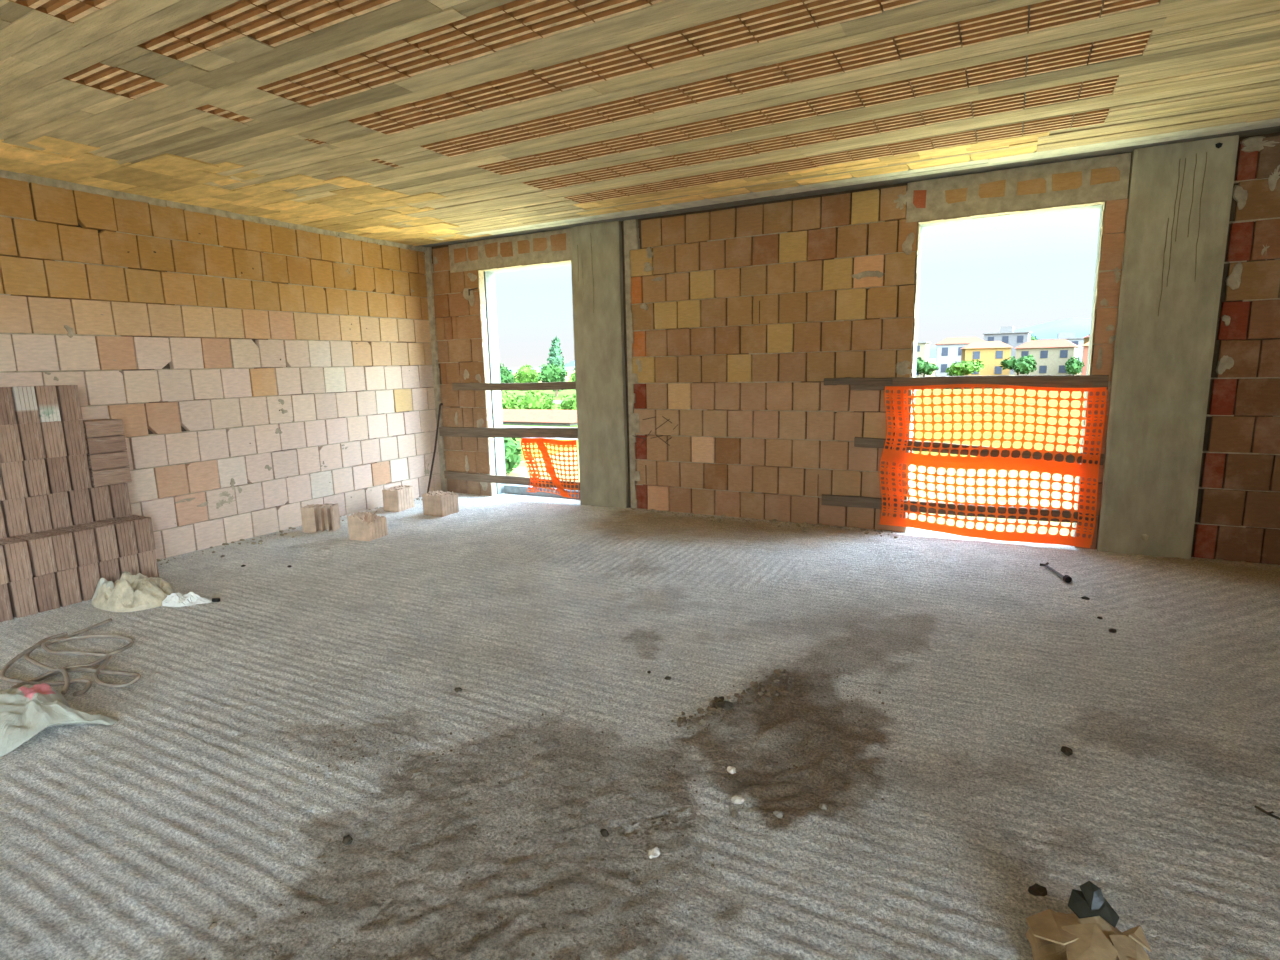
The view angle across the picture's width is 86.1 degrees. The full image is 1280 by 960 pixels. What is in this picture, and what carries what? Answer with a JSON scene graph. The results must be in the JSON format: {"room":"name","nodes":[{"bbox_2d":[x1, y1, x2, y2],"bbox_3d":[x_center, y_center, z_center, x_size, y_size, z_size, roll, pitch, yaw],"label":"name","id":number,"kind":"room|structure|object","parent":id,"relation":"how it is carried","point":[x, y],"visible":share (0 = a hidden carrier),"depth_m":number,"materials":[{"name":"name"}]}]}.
{"room":"construction site","nodes":[
{"label":"construction site","id":0,"kind":"room"},
{"bbox_2d":[0,170,441,558],"bbox_3d":[-5.039,-0.452,3.695,0.336,2.930,10.514,4,11,28],"label":"wall","id":1,"kind":"structure","parent":0,"point":[256,371],"depth_m":5.98,"materials":[{"name":"brick"}]},
{"bbox_2d":[570,221,628,508],"bbox_3d":[-0.356,-1.015,7.234,0.576,3.190,0.320,4,11,28],"label":"column","id":2,"kind":"structure","parent":0,"point":[596,249],"depth_m":7.05,"materials":[{"name":"concrete"}]},
{"bbox_2d":[0,493,1279,959],"bbox_3d":[-0.610,1.366,1.729,10.200,0.337,10.890,4,11,28],"label":"floor","id":3,"kind":"structure","parent":0,"point":[128,838],"depth_m":2.69,"materials":[{"name":"concrete"}]},
{"bbox_2d":[0,583,12,621],"bbox_3d":[-4.063,0.761,4.287,0.250,0.238,0.111,4,11,28],"label":"brick","id":4,"kind":"object","parent":3,"relation":"on","point":[6,614],"visible":0.98,"depth_m":4.25,"materials":[{"name":"brick"}]},
{"bbox_2d":[0,545,8,584],"bbox_3d":[-4.059,0.523,4.253,0.250,0.238,0.110,4,11,28],"label":"brick","id":5,"kind":"object","parent":4,"relation":"on","point":[4,579],"visible":1,"depth_m":4.23,"materials":[{"name":"brick"}]},
{"bbox_2d":[7,578,37,617],"bbox_3d":[-4.003,0.741,4.395,0.250,0.238,0.110,4,11,28],"label":"brick","id":6,"kind":"object","parent":3,"relation":"on","point":[23,602],"visible":0.67,"depth_m":4.33,"materials":[{"name":"brick"}]},
{"bbox_2d":[0,537,32,581],"bbox_3d":[-4.005,0.504,4.359,0.250,0.238,0.110,4,11,28],"label":"brick","id":7,"kind":"object","parent":6,"relation":"on","point":[16,553],"visible":0.87,"depth_m":4.30,"materials":[{"name":"brick"}]},
{"bbox_2d":[32,573,59,612],"bbox_3d":[-3.947,0.723,4.497,0.250,0.238,0.110,4,11,28],"label":"brick","id":8,"kind":"object","parent":3,"relation":"on","point":[45,587],"visible":0.56,"depth_m":4.43,"materials":[{"name":"brick"}]},
{"bbox_2d":[12,533,56,575],"bbox_3d":[-3.945,0.484,4.468,0.250,0.238,0.111,4,11,27],"label":"brick","id":9,"kind":"object","parent":8,"relation":"on","point":[40,547],"visible":0.79,"depth_m":4.41,"materials":[{"name":"brick"}]},
{"bbox_2d":[0,683,117,756],"bbox_3d":[-2.737,1.010,2.854,0.727,0.156,0.675,4,11,28],"label":"bag","id":10,"kind":"object","parent":3,"relation":"on","point":[26,710],"visible":1,"depth_m":2.92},
{"bbox_2d":[54,568,81,606],"bbox_3d":[-3.889,0.704,4.601,0.250,0.238,0.110,4,11,28],"label":"brick","id":11,"kind":"object","parent":3,"relation":"on","point":[67,582],"visible":0.52,"depth_m":4.54,"materials":[{"name":"brick"}]},
{"bbox_2d":[35,529,76,571],"bbox_3d":[-3.893,0.466,4.569,0.250,0.238,0.110,4,11,28],"label":"brick","id":12,"kind":"object","parent":11,"relation":"on","point":[62,541],"visible":0.73,"depth_m":4.51,"materials":[{"name":"brick"}]},
{"bbox_2d":[0,618,140,695],"bbox_3d":[-3.027,0.944,3.641,0.555,0.054,1.191,-9,12,-38],"label":"hose","id":13,"kind":"object","parent":3,"relation":"on","point":[106,657],"visible":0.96,"depth_m":3.51,"materials":[{"name":"rubber"}]},
{"bbox_2d":[76,563,99,600],"bbox_3d":[-3.836,0.684,4.709,0.250,0.238,0.110,4,11,27],"label":"brick","id":14,"kind":"object","parent":3,"relation":"on","point":[88,575],"visible":0.46,"depth_m":4.64,"materials":[{"name":"brick"}]},
{"bbox_2d":[57,525,98,566],"bbox_3d":[-3.837,0.447,4.675,0.250,0.238,0.111,4,11,28],"label":"brick","id":15,"kind":"object","parent":14,"relation":"on","point":[83,537],"visible":0.71,"depth_m":4.62,"materials":[{"name":"brick"}]},
{"bbox_2d":[98,558,119,582],"bbox_3d":[-3.779,0.665,4.813,0.250,0.238,0.110,4,11,28],"label":"brick","id":16,"kind":"object","parent":3,"relation":"on","point":[109,569],"visible":0.29,"depth_m":4.75,"materials":[{"name":"brick"}]},
{"bbox_2d":[78,521,118,561],"bbox_3d":[-3.779,0.427,4.784,0.250,0.238,0.110,4,11,27],"label":"brick","id":17,"kind":"object","parent":16,"relation":"on","point":[104,533],"visible":0.75,"depth_m":4.72,"materials":[{"name":"brick"}]},
{"bbox_2d":[117,554,139,577],"bbox_3d":[-3.721,0.646,4.919,0.250,0.238,0.111,4,11,28],"label":"brick","id":18,"kind":"object","parent":3,"relation":"on","point":[129,563],"visible":0.3,"depth_m":4.85,"materials":[{"name":"brick"}]},
{"bbox_2d":[98,518,137,556],"bbox_3d":[-3.724,0.408,4.889,0.250,0.238,0.111,4,11,28],"label":"brick","id":19,"kind":"object","parent":18,"relation":"on","point":[124,529],"visible":0.7,"depth_m":4.83,"materials":[{"name":"brick"}]},
{"bbox_2d":[137,550,158,577],"bbox_3d":[-3.661,0.628,5.021,0.250,0.238,0.110,4,11,28],"label":"brick","id":20,"kind":"object","parent":3,"relation":"on","point":[147,561],"visible":0.3,"depth_m":4.96,"materials":[{"name":"brick"}]},
{"bbox_2d":[117,515,155,552],"bbox_3d":[-3.667,0.390,4.989,0.250,0.238,0.110,4,11,28],"label":"brick","id":21,"kind":"object","parent":20,"relation":"on","point":[143,527],"visible":0.68,"depth_m":4.93,"materials":[{"name":"brick"}]},
{"bbox_2d":[91,571,219,611],"bbox_3d":[-3.257,0.721,4.545,0.851,0.187,0.436,4,11,28],"label":"sack","id":22,"kind":"object","parent":3,"relation":"on","point":[138,592],"visible":1,"depth_m":4.49,"materials":[{"name":"fabric"}]},
{"bbox_2d":[301,503,340,532],"bbox_3d":[-3.034,0.357,6.520,0.289,0.244,0.170,-2,10,-5],"label":"block","id":23,"kind":"object","parent":3,"relation":"on","point":[317,517],"visible":1,"depth_m":6.47,"materials":[{"name":"brick"}]},
{"bbox_2d":[347,511,387,540],"bbox_3d":[-2.457,0.406,6.189,0.219,0.231,0.250,2,10,18],"label":"block","id":24,"kind":"object","parent":3,"relation":"on","point":[364,526],"visible":1,"depth_m":6.10,"materials":[{"name":"brick"}]},
{"bbox_2d":[382,485,414,511],"bbox_3d":[-2.612,0.196,7.420,0.194,0.243,0.270,2,10,19],"label":"block","id":25,"kind":"object","parent":3,"relation":"on","point":[399,498],"visible":1,"depth_m":7.32,"materials":[{"name":"brick"}]},
{"bbox_2d":[427,403,442,492],"bbox_3d":[-2.438,-0.362,8.125,0.034,1.084,0.329,6,12,36],"label":"bar","id":26,"kind":"object","parent":3,"relation":"on","point":[441,404],"visible":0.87,"depth_m":8.12,"materials":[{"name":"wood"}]},
{"bbox_2d":[422,490,458,516],"bbox_3d":[-2.077,0.233,7.144,0.259,0.239,0.250,4,11,28],"label":"block","id":27,"kind":"object","parent":3,"relation":"on","point":[439,503],"visible":1,"depth_m":7.06,"materials":[{"name":"brick"}]},
{"bbox_2d":[203,669,901,959],"bbox_3d":[-0.112,1.098,2.357,2.649,0.044,1.751,-3,10,-11],"label":"crumbs","id":28,"kind":"object","parent":3,"relation":"on","point":[682,721],"visible":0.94,"depth_m":2.83,"materials":[{"name":"soil"}]},
{"bbox_2d":[157,498,1279,570],"bbox_3d":[0.584,0.409,6.356,8.825,0.043,3.100,0,10,8],"label":"rubble","id":29,"kind":"object","parent":3,"relation":"on","point":[804,529],"visible":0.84,"depth_m":6.21,"materials":[{"name":"brick"}]},
{"bbox_2d":[716,700,733,709],"bbox_3d":[0.361,0.966,2.942,0.073,0.038,0.051,7,13,42],"label":"clod","id":30,"kind":"object","parent":3,"relation":"on","point":[727,705],"visible":1,"depth_m":2.93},
{"bbox_2d":[1028,883,1046,895],"bbox_3d":[1.117,1.152,1.926,0.054,0.024,0.035,-3,10,-9],"label":"clod","id":31,"kind":"object","parent":3,"relation":"on","point":[1036,889],"visible":1,"depth_m":1.92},
{"bbox_2d":[1040,562,1071,582],"bbox_3d":[2.849,0.627,4.706,0.060,0.046,0.374,0,10,8],"label":"rod","id":32,"kind":"object","parent":3,"relation":"on","point":[1066,578],"visible":1,"depth_m":4.62,"materials":[{"name":"metal"}]},
{"bbox_2d":[1026,909,1150,959],"bbox_3d":[1.098,1.150,1.658,0.286,0.102,0.360,4,11,28],"label":"paper bag","id":33,"kind":"object","parent":3,"relation":"on","point":[1051,935],"visible":0.94,"depth_m":1.68,"materials":[{"name":"paper"}]},
{"bbox_2d":[1068,881,1118,927],"bbox_3d":[1.143,1.062,1.727,0.110,0.074,0.060,4,11,28],"label":"scrap","id":34,"kind":"object","parent":33,"relation":"on","point":[1090,901],"visible":1,"depth_m":1.73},
{"bbox_3d":[-3.893,0.613,5.142,0.250,0.238,0.111,4,11,28],"label":"brick","id":35,"kind":"object","parent":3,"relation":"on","visible":0},
{"bbox_3d":[-3.899,0.376,5.103,0.250,0.238,0.111,4,11,28],"label":"brick","id":36,"kind":"object","parent":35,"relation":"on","visible":0},
{"bbox_2d":[107,483,131,517],"bbox_3d":[-3.891,0.141,5.054,0.250,0.238,0.111,4,11,27],"label":"brick","id":37,"kind":"object","parent":36,"relation":"on","point":[119,493],"visible":0.52,"depth_m":4.99,"materials":[{"name":"brick"}]},
{"bbox_2d":[89,467,131,486],"bbox_3d":[-3.911,-0.030,4.997,0.250,0.110,0.234,4,11,28],"label":"brick","id":38,"kind":"object","parent":37,"relation":"on","point":[103,477],"visible":0.68,"depth_m":4.93,"materials":[{"name":"brick"}]},
{"bbox_2d":[87,451,128,470],"bbox_3d":[-3.914,-0.145,4.978,0.250,0.110,0.234,4,11,28],"label":"brick","id":39,"kind":"object","parent":38,"relation":"on","point":[99,461],"visible":0.74,"depth_m":4.91,"materials":[{"name":"brick"}]},
{"bbox_2d":[85,435,126,453],"bbox_3d":[-3.916,-0.260,4.959,0.250,0.110,0.234,4,11,28],"label":"brick","id":40,"kind":"object","parent":39,"relation":"on","point":[103,444],"visible":0.7,"depth_m":4.89,"materials":[{"name":"brick"}]},
{"bbox_2d":[82,419,124,437],"bbox_3d":[-3.919,-0.375,4.939,0.250,0.110,0.234,4,11,28],"label":"brick","id":41,"kind":"object","parent":40,"relation":"on","point":[96,427],"visible":0.8,"depth_m":4.88,"materials":[{"name":"ceramic"}]},
{"bbox_3d":[-3.950,0.631,5.039,0.250,0.238,0.111,4,11,27],"label":"brick","id":42,"kind":"object","parent":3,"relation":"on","visible":0},
{"bbox_3d":[-3.955,0.395,4.999,0.250,0.238,0.111,4,11,28],"label":"brick","id":43,"kind":"object","parent":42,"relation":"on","visible":0},
{"bbox_2d":[88,485,112,520],"bbox_3d":[-3.950,0.160,4.948,0.250,0.238,0.110,4,11,27],"label":"brick","id":44,"kind":"object","parent":43,"relation":"on","point":[99,496],"visible":0.54,"depth_m":4.88,"materials":[{"name":"brick"}]},
{"bbox_3d":[-4.007,0.651,4.932,0.250,0.238,0.111,4,11,28],"label":"brick","id":45,"kind":"object","parent":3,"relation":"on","visible":0},
{"bbox_3d":[-4.012,0.414,4.894,0.250,0.238,0.111,4,11,28],"label":"brick","id":46,"kind":"object","parent":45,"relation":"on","visible":0},
{"bbox_2d":[67,488,92,524],"bbox_3d":[-4.007,0.179,4.844,0.250,0.238,0.111,4,11,28],"label":"brick","id":47,"kind":"object","parent":46,"relation":"on","point":[79,500],"visible":0.54,"depth_m":4.78,"materials":[{"name":"brick"}]},
{"bbox_2d":[66,454,91,489],"bbox_3d":[-4.004,-0.062,4.825,0.250,0.238,0.111,4,11,27],"label":"brick","id":48,"kind":"object","parent":47,"relation":"on","point":[78,468],"visible":0.49,"depth_m":4.76,"materials":[{"name":"brick"}]},
{"bbox_2d":[62,420,87,455],"bbox_3d":[-4.000,-0.299,4.786,0.250,0.238,0.110,4,11,28],"label":"brick","id":49,"kind":"object","parent":48,"relation":"on","point":[73,430],"visible":0.56,"depth_m":4.72,"materials":[{"name":"brick"}]},
{"bbox_2d":[50,385,82,420],"bbox_3d":[-4.006,-0.536,4.750,0.250,0.238,0.110,4,11,28],"label":"brick","id":50,"kind":"object","parent":49,"relation":"on","point":[68,398],"visible":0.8,"depth_m":4.68,"materials":[{"name":"ceramic"}]},
{"bbox_3d":[-4.063,0.669,4.829,0.250,0.238,0.111,4,11,28],"label":"brick","id":51,"kind":"object","parent":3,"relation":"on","visible":0},
{"bbox_3d":[-4.069,0.433,4.789,0.250,0.238,0.111,4,11,28],"label":"brick","id":52,"kind":"object","parent":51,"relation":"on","visible":0},
{"bbox_2d":[46,491,72,528],"bbox_3d":[-4.066,0.198,4.738,0.250,0.238,0.110,4,11,28],"label":"brick","id":53,"kind":"object","parent":52,"relation":"on","point":[58,503],"visible":0.53,"depth_m":4.68,"materials":[{"name":"brick"}]},
{"bbox_2d":[43,456,71,492],"bbox_3d":[-4.058,-0.042,4.718,0.250,0.238,0.110,4,11,28],"label":"brick","id":54,"kind":"object","parent":53,"relation":"on","point":[57,471],"visible":0.62,"depth_m":4.65,"materials":[{"name":"brick"}]},
{"bbox_2d":[39,421,66,457],"bbox_3d":[-4.059,-0.280,4.683,0.250,0.238,0.111,4,11,28],"label":"brick","id":55,"kind":"object","parent":54,"relation":"on","point":[52,432],"visible":0.57,"depth_m":4.62,"materials":[{"name":"brick"}]},
{"bbox_2d":[34,386,60,421],"bbox_3d":[-4.066,-0.517,4.644,0.250,0.238,0.110,4,11,28],"label":"brick","id":56,"kind":"object","parent":55,"relation":"on","point":[46,396],"visible":0.65,"depth_m":4.58,"materials":[{"name":"ceramic"}]},
{"bbox_3d":[-4.120,0.688,4.725,0.250,0.238,0.111,4,11,28],"label":"brick","id":57,"kind":"object","parent":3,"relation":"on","visible":0},
{"bbox_3d":[-4.125,0.452,4.683,0.250,0.238,0.111,4,11,28],"label":"brick","id":58,"kind":"object","parent":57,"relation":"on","visible":0},
{"bbox_2d":[24,494,51,532],"bbox_3d":[-4.116,0.217,4.633,0.250,0.238,0.110,4,11,28],"label":"brick","id":59,"kind":"object","parent":58,"relation":"on","point":[37,507],"visible":0.61,"depth_m":4.57,"materials":[{"name":"brick"}]},
{"bbox_2d":[22,459,49,496],"bbox_3d":[-4.114,-0.023,4.613,0.250,0.238,0.110,4,11,28],"label":"brick","id":60,"kind":"object","parent":59,"relation":"on","point":[35,473],"visible":0.57,"depth_m":4.55,"materials":[{"name":"brick"}]},
{"bbox_2d":[17,423,45,459],"bbox_3d":[-4.117,-0.262,4.583,0.250,0.238,0.111,4,11,28],"label":"brick","id":61,"kind":"object","parent":60,"relation":"on","point":[30,434],"visible":0.6,"depth_m":4.52,"materials":[{"name":"brick"}]},
{"bbox_2d":[11,386,39,423],"bbox_3d":[-4.117,-0.498,4.540,0.250,0.238,0.110,4,11,28],"label":"brick","id":62,"kind":"object","parent":61,"relation":"on","point":[24,397],"visible":0.75,"depth_m":4.47,"materials":[{"name":"ceramic"}]},
{"bbox_3d":[-4.177,0.707,4.618,0.250,0.238,0.111,4,11,28],"label":"brick","id":63,"kind":"object","parent":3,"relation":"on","visible":0},
{"bbox_3d":[-4.182,0.471,4.579,0.250,0.238,0.111,4,11,28],"label":"brick","id":64,"kind":"object","parent":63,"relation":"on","visible":0},
{"bbox_2d":[1,498,29,536],"bbox_3d":[-4.176,0.235,4.531,0.250,0.238,0.111,4,11,27],"label":"brick","id":65,"kind":"object","parent":64,"relation":"on","point":[14,511],"visible":0.79,"depth_m":4.47,"materials":[{"name":"brick"}]},
{"bbox_2d":[0,461,27,499],"bbox_3d":[-4.169,-0.004,4.507,0.250,0.238,0.110,4,11,28],"label":"brick","id":66,"kind":"object","parent":65,"relation":"on","point":[12,473],"visible":0.81,"depth_m":4.44,"materials":[{"name":"brick"}]},
{"bbox_2d":[0,424,23,462],"bbox_3d":[-4.173,-0.243,4.478,0.250,0.238,0.110,4,11,27],"label":"brick","id":67,"kind":"object","parent":66,"relation":"on","point":[10,444],"visible":0.93,"depth_m":4.42,"materials":[{"name":"brick"}]},
{"bbox_2d":[0,387,16,424],"bbox_3d":[-4.181,-0.479,4.439,0.250,0.238,0.110,4,11,28],"label":"brick","id":68,"kind":"object","parent":67,"relation":"on","point":[7,412],"visible":1,"depth_m":4.40,"materials":[{"name":"ceramic"}]},
{"bbox_3d":[-4.233,0.726,4.516,0.250,0.238,0.111,4,11,27],"label":"brick","id":69,"kind":"object","parent":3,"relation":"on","visible":0},
{"bbox_3d":[-4.239,0.490,4.476,0.250,0.238,0.111,4,11,28],"label":"brick","id":70,"kind":"object","parent":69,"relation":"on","visible":0},
{"bbox_2d":[0,501,6,537],"bbox_3d":[-4.232,0.255,4.424,0.250,0.238,0.110,4,11,28],"label":"brick","id":71,"kind":"object","parent":70,"relation":"on","point":[2,525],"visible":1,"depth_m":4.41,"materials":[{"name":"brick"}]},
{"bbox_2d":[0,0,1279,246],"bbox_3d":[-0.685,-1.743,1.199,10.200,0.313,10.923,4,11,28],"label":"ceiling","id":72,"kind":"structure","parent":0,"point":[424,123],"depth_m":3.61,"materials":[{"name":"concrete"}]},
{"bbox_2d":[424,132,1279,564],"bbox_3d":[1.843,-0.877,6.085,10.208,3.200,0.292,4,11,28],"label":"wall","id":73,"kind":"structure","parent":0,"point":[738,317],"depth_m":6.06,"materials":[{"name":"brick"}]},
{"bbox_2d":[439,427,577,438],"bbox_3d":[-1.537,-0.542,7.801,1.983,0.148,0.026,4,11,28],"label":"plank","id":74,"kind":"object","parent":73,"relation":"attached to","point":[572,433],"visible":0.99,"depth_m":7.75,"materials":[{"name":"brown wood"}]},
{"bbox_2d":[521,438,578,497],"bbox_3d":[-1.000,-0.138,7.545,0.739,0.644,0.034,4,11,28],"label":"net","id":75,"kind":"object","parent":74,"relation":"hanging from","point":[550,469],"visible":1,"depth_m":7.53,"materials":[{"name":"orange"}]},
{"bbox_2d":[444,471,579,490],"bbox_3d":[-1.510,0.003,7.885,1.950,0.120,0.026,4,11,28],"label":"plank","id":76,"kind":"object","parent":73,"relation":"attached to","point":[518,480],"visible":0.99,"depth_m":7.94,"materials":[{"name":"brown wood"}]},
{"bbox_2d":[452,381,575,390],"bbox_3d":[-1.436,-1.044,7.655,1.728,0.097,0.026,4,11,28],"label":"plank","id":77,"kind":"object","parent":73,"relation":"attached to","point":[571,385],"visible":1,"depth_m":7.61,"materials":[{"name":"brown wood"}]},
{"bbox_2d":[504,484,579,499],"bbox_3d":[-1.047,0.135,8.000,1.230,0.100,0.160,4,11,28],"label":"window sill","id":78,"kind":"structure","parent":73,"relation":"in","point":[509,488],"depth_m":8.03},
{"bbox_2d":[624,225,631,507],"bbox_3d":[-0.123,-1.115,6.983,0.075,2.900,0.066,4,11,28],"label":"joint","id":79,"kind":"object","parent":73,"relation":"attached to","point":[624,225],"visible":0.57,"depth_m":6.93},
{"bbox_2d":[821,494,1093,523],"bbox_3d":[2.564,0.235,5.721,2.078,0.114,0.026,4,11,28],"label":"plank","id":80,"kind":"object","parent":73,"relation":"attached to","point":[830,500],"visible":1,"depth_m":5.71,"materials":[{"name":"brown wood"}]},
{"bbox_2d":[854,437,1103,464],"bbox_3d":[2.679,-0.242,5.572,1.820,0.162,0.026,4,11,28],"label":"plank","id":81,"kind":"object","parent":73,"relation":"attached to","point":[862,442],"visible":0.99,"depth_m":5.57,"materials":[{"name":"brown wood"}]},
{"bbox_2d":[850,375,1108,390],"bbox_3d":[2.642,-0.778,5.495,1.852,0.117,0.026,4,11,28],"label":"plank","id":82,"kind":"object","parent":73,"relation":"attached to","point":[1057,381],"visible":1,"depth_m":5.36,"materials":[{"name":"brown wood"}]},
{"bbox_2d":[824,377,891,385],"bbox_3d":[1.863,-0.845,5.878,0.567,0.075,0.017,4,11,28],"label":"plank","id":83,"kind":"object","parent":82,"relation":"attached to","point":[847,380],"visible":1,"depth_m":5.87,"materials":[{"name":"brown wood"}]},
{"bbox_2d":[879,384,1106,547],"bbox_3d":[2.756,-0.140,5.511,1.584,1.255,0.033,4,11,28],"label":"net","id":84,"kind":"object","parent":82,"relation":"hanging from","point":[1086,470],"visible":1,"depth_m":5.48,"materials":[{"name":"orange"}]},
{"bbox_2d":[1096,135,1238,558],"bbox_3d":[3.787,-0.739,5.028,0.570,3.190,0.345,4,11,28],"label":"column","id":85,"kind":"structure","parent":0,"point":[1180,194],"depth_m":4.84,"materials":[{"name":"concrete"}]},
{"label":"outside","id":86,"kind":"structure","parent":0,"visible":0},
{"bbox_2d":[565,317,1090,366],"bbox_3d":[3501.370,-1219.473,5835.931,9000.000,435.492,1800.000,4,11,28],"label":"hill","id":87,"kind":"structure","parent":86,"point":[1080,326],"depth_m":5564.86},
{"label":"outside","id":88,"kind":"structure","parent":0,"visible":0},
{"bbox_2d":[503,426,577,439],"bbox_3d":[-11.170,-3.785,52.453,23.000,0.001,7.500,4,11,28],"label":"path","id":89,"kind":"structure","parent":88,"point":[503,426],"depth_m":54.24,"materials":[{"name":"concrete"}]},
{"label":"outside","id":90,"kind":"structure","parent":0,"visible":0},
{"bbox_2d":[913,389,1084,456],"bbox_3d":[58.834,-7.556,65.416,66.000,0.001,101.000,4,11,28],"label":"field","id":91,"kind":"structure","parent":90,"point":[1020,392],"depth_m":53.48,"materials":[{"name":"plant"}]},
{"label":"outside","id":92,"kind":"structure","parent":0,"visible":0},
{"bbox_2d":[502,390,577,459],"bbox_3d":[-26.117,-14.475,118.184,114.000,0.001,147.000,4,11,28],"label":"field","id":93,"kind":"structure","parent":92,"point":[551,393],"depth_m":56.78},
{"bbox_2d":[500,363,513,393],"bbox_3d":[-23.315,-16.809,114.315,5.100,5.823,5.691,4,11,28],"label":"tree","id":94,"kind":"object","parent":93,"relation":"on","point":[506,376],"visible":0.48,"depth_m":113.68,"materials":[{"name":"green plant"}]},
{"bbox_2d":[501,391,523,408],"bbox_3d":[-14.135,-7.824,70.736,4.539,3.050,4.023,4,11,28],"label":"bush","id":95,"kind":"object","parent":93,"relation":"on","point":[509,401],"visible":0.38,"depth_m":69.93,"materials":[{"name":"green plant"}]},
{"bbox_2d":[513,364,539,392],"bbox_3d":[-18.225,-16.287,112.024,4.548,5.324,5.638,4,11,28],"label":"tree","id":96,"kind":"object","parent":93,"relation":"on","point":[526,374],"visible":0.74,"depth_m":110.05,"materials":[{"name":"green plant"}]},
{"bbox_2d":[518,390,554,409],"bbox_3d":[-10.147,-7.535,67.984,3.550,3.189,3.831,-1,10,2],"label":"bush","id":97,"kind":"object","parent":93,"relation":"on","point":[535,399],"visible":0.73,"depth_m":66.78,"materials":[{"name":"green plant"}]},
{"bbox_2d":[502,409,576,425],"bbox_3d":[-10.216,-5.524,59.393,12.800,1.200,3.800,4,11,28],"label":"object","id":98,"kind":"object","parent":93,"relation":"on","point":[510,416],"visible":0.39,"depth_m":57.16,"materials":[{"name":"concrete"}]},
{"bbox_2d":[537,363,567,396],"bbox_3d":[-13.823,-15.978,109.233,5.190,5.440,5.229,4,11,28],"label":"tree","id":99,"kind":"object","parent":93,"relation":"on","point":[550,372],"visible":0.84,"depth_m":107.94,"materials":[{"name":"green plant"}]},
{"bbox_2d":[547,336,567,394],"bbox_3d":[-14.338,-19.622,117.222,4.367,9.991,3.849,4,11,28],"label":"poplar tree","id":100,"kind":"object","parent":93,"relation":"on","point":[555,350],"visible":0.48,"depth_m":116.29,"materials":[{"name":"green plant"}]},
{"bbox_2d":[557,394,576,409],"bbox_3d":[-5.247,-6.646,63.113,4.712,2.946,4.550,4,11,28],"label":"bush","id":101,"kind":"object","parent":93,"relation":"on","point":[569,403],"visible":0.2,"depth_m":62.11,"materials":[{"name":"green plant"}]},
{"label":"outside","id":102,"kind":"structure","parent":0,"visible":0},
{"bbox_2d":[506,362,1080,535],"bbox_3d":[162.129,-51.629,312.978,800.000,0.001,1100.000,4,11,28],"label":"ground","id":103,"kind":"structure","parent":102,"point":[521,470],"depth_m":25.14,"materials":[{"name":"soil"}]},
{"bbox_2d":[504,438,522,473],"bbox_3d":[-6.768,-1.041,30.677,3.264,2.364,2.457,4,11,28],"label":"bush","id":104,"kind":"object","parent":103,"relation":"on","point":[512,458],"visible":0.15,"depth_m":30.14,"materials":[{"name":"green plant"}]},
{"bbox_2d":[916,342,930,376],"bbox_3d":[61.600,-29.680,166.410,15.600,10.000,9.600,4,11,28],"label":"house","id":105,"kind":"structure","parent":103,"relation":"on","point":[922,347],"depth_m":159.41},
{"bbox_2d":[916,357,938,376],"bbox_3d":[63.358,-25.229,153.936,7.056,5.314,7.768,4,11,28],"label":"tree","id":106,"kind":"object","parent":103,"relation":"on","point":[923,367],"visible":0.71,"depth_m":152.26,"materials":[{"name":"green plant"}]},
{"bbox_2d":[935,337,983,375],"bbox_3d":[79.597,-30.554,170.330,11.800,9.600,8.800,3,10,22],"label":"house","id":107,"kind":"structure","parent":103,"relation":"on","point":[948,350],"depth_m":167.80,"materials":[{"name":"paint"}]},
{"bbox_2d":[945,359,985,375],"bbox_3d":[69.651,-23.716,146.628,7.750,4.473,8.066,4,11,28],"label":"tree","id":108,"kind":"object","parent":103,"relation":"on","point":[962,368],"visible":0.98,"depth_m":145.00,"materials":[{"name":"green plant"}]},
{"bbox_2d":[961,341,1011,375],"bbox_3d":[77.389,-26.949,153.756,9.800,8.100,8.800,2,10,19],"label":"house","id":109,"kind":"structure","parent":103,"relation":"on","point":[991,353],"depth_m":150.14,"materials":[{"name":"paint"}]},
{"bbox_2d":[983,326,1031,374],"bbox_3d":[95.909,-33.817,179.335,10.600,12.300,8.600,5,11,33],"label":"house","id":110,"kind":"structure","parent":103,"relation":"on","point":[1006,335],"depth_m":175.25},
{"bbox_2d":[999,354,1036,374],"bbox_3d":[79.120,-23.715,143.550,7.045,5.062,6.394,4,11,28],"label":"tree","id":111,"kind":"object","parent":103,"relation":"on","point":[1025,364],"visible":1,"depth_m":141.96,"materials":[{"name":"green plant"}]},
{"bbox_2d":[1014,339,1079,374],"bbox_3d":[89.858,-26.878,151.628,11.800,8.100,8.800,6,12,36],"label":"house","id":112,"kind":"structure","parent":103,"relation":"on","point":[1051,356],"depth_m":148.23,"materials":[{"name":"paint"}]},
{"bbox_2d":[1037,332,1083,372],"bbox_3d":[113.922,-34.050,183.363,13.600,10.600,9.600,4,11,28],"label":"house","id":113,"kind":"structure","parent":103,"relation":"on","point":[1070,336],"depth_m":178.49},
{"bbox_2d":[1065,356,1084,374],"bbox_3d":[85.880,-22.311,135.483,3.424,4.667,4.388,4,11,28],"label":"tree","id":114,"kind":"object","parent":103,"relation":"on","point":[1073,366],"visible":0.99,"depth_m":134.70,"materials":[{"name":"green plant"}]},
{"bbox_2d":[1081,342,1088,374],"bbox_3d":[94.365,-24.371,135.828,11.800,8.200,8.800,5,11,33],"label":"house","id":115,"kind":"structure","parent":103,"relation":"on","point":[1086,346],"depth_m":135.37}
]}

